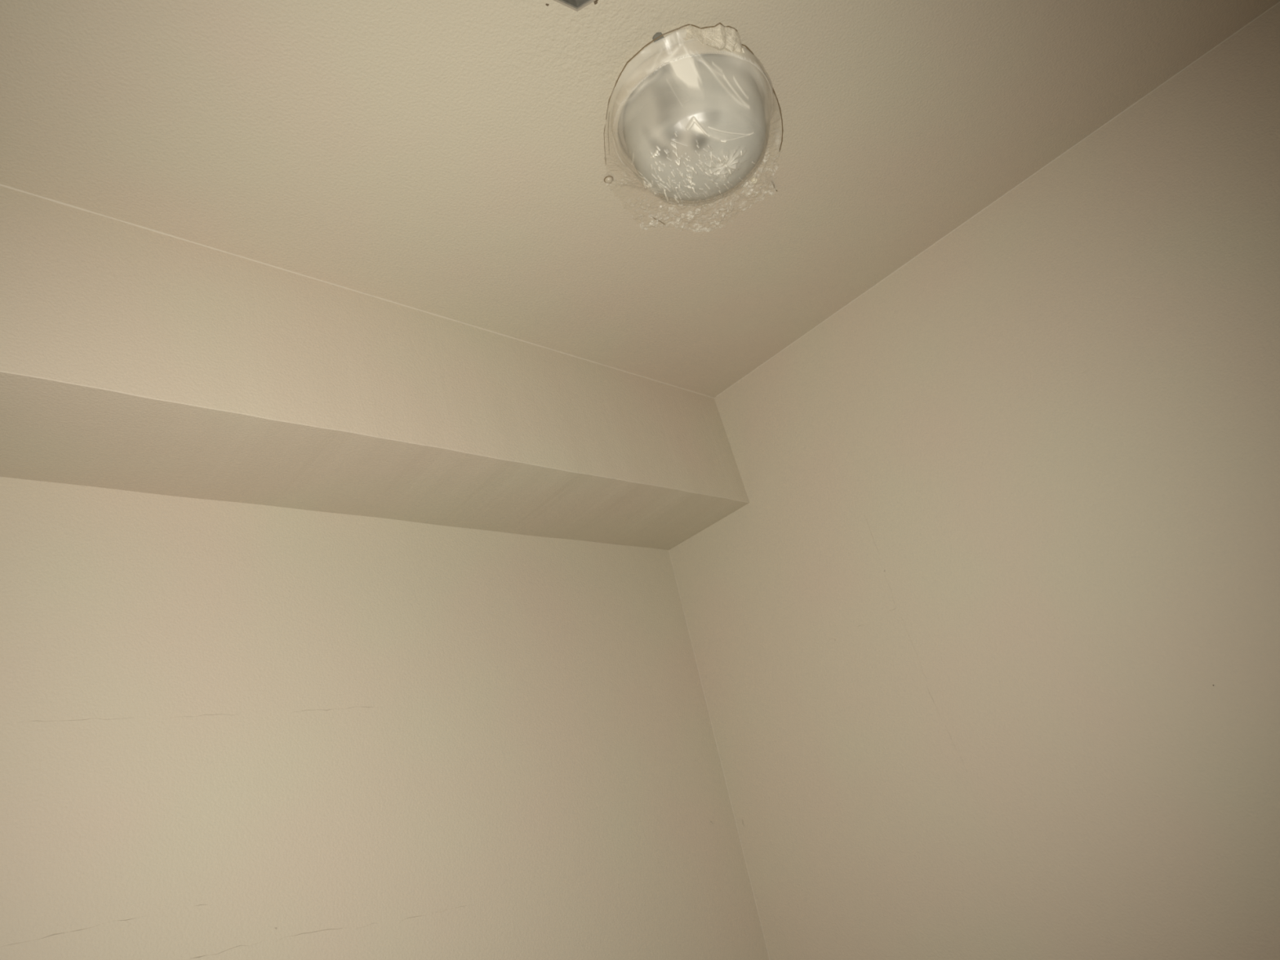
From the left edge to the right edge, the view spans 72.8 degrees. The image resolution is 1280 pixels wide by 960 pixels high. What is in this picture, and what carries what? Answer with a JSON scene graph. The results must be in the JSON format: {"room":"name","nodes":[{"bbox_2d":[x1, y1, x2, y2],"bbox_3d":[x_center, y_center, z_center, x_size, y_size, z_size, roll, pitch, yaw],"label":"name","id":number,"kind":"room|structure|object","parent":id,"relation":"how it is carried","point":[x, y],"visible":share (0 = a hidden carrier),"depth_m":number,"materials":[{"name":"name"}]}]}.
{"room":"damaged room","nodes":[
{"label":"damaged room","id":0,"kind":"room"},
{"bbox_2d":[0,476,769,959],"bbox_3d":[-1.083,0.798,0.936,3.647,2.500,0.121,10,-33,-43],"label":"wall","id":1,"kind":"structure","parent":0,"point":[229,731],"depth_m":1.63,"materials":[{"name":"paint"}]},
{"bbox_2d":[0,183,749,550],"bbox_3d":[-1.127,-0.251,1.277,3.527,0.340,0.319,10,-33,-43],"label":"soffit","id":2,"kind":"object","parent":1,"relation":"attached to","point":[134,357],"depth_m":1.60,"materials":[{"name":"paint"}]},
{"bbox_2d":[0,0,1279,397],"bbox_3d":[-0.192,-1.112,0.444,3.767,0.121,3.565,10,-33,-43],"label":"ceiling","id":3,"kind":"structure","parent":0,"point":[446,158],"depth_m":1.51,"materials":[{"name":"paint"}]},
{"bbox_2d":[553,0,595,11],"bbox_3d":[-0.094,-0.734,1.241,0.153,0.052,0.090,-22,-25,19],"label":"junction box","id":4,"kind":"object","parent":3,"relation":"attached to","point":[576,5],"visible":1,"depth_m":1.27,"materials":[{"name":"metal"}]},
{"bbox_2d":[604,175,613,183],"bbox_3d":[-0.058,-0.555,1.596,0.018,0.022,0.018,10,-33,-43],"label":"thumbtack","id":5,"kind":"object","parent":3,"relation":"attached to","point":[608,180],"visible":1,"depth_m":1.59,"materials":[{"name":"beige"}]},
{"bbox_2d":[611,31,768,200],"bbox_3d":[0.094,-0.572,1.449,0.279,0.152,0.272,10,-33,-43],"label":"ceiling light","id":6,"kind":"object","parent":3,"relation":"attached to","point":[652,116],"visible":0.84,"depth_m":1.38,"materials":[{"name":"white glass"}]},
{"bbox_2d":[604,22,782,231],"bbox_3d":[0.112,-0.534,1.523,0.334,0.163,0.498,-13,-24,-1],"label":"plastic sheet","id":7,"kind":"object","parent":3,"relation":"attached to","point":[742,61],"visible":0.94,"depth_m":1.35,"materials":[{"name":"clear plastic"}]},
{"bbox_2d":[751,177,757,183],"bbox_3d":[0.220,-0.584,1.682,0.014,0.022,0.014,10,-33,-43],"label":"thumbtack","id":8,"kind":"object","parent":3,"relation":"attached to","point":[753,180],"visible":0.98,"depth_m":1.68,"materials":[{"name":"beige"}]},
{"bbox_2d":[668,1,1279,959],"bbox_3d":[1.409,0.294,1.147,0.122,2.500,3.565,10,-33,-43],"label":"wall","id":9,"kind":"structure","parent":0,"point":[984,637],"depth_m":1.75,"materials":[{"name":"paint"}]}
]}

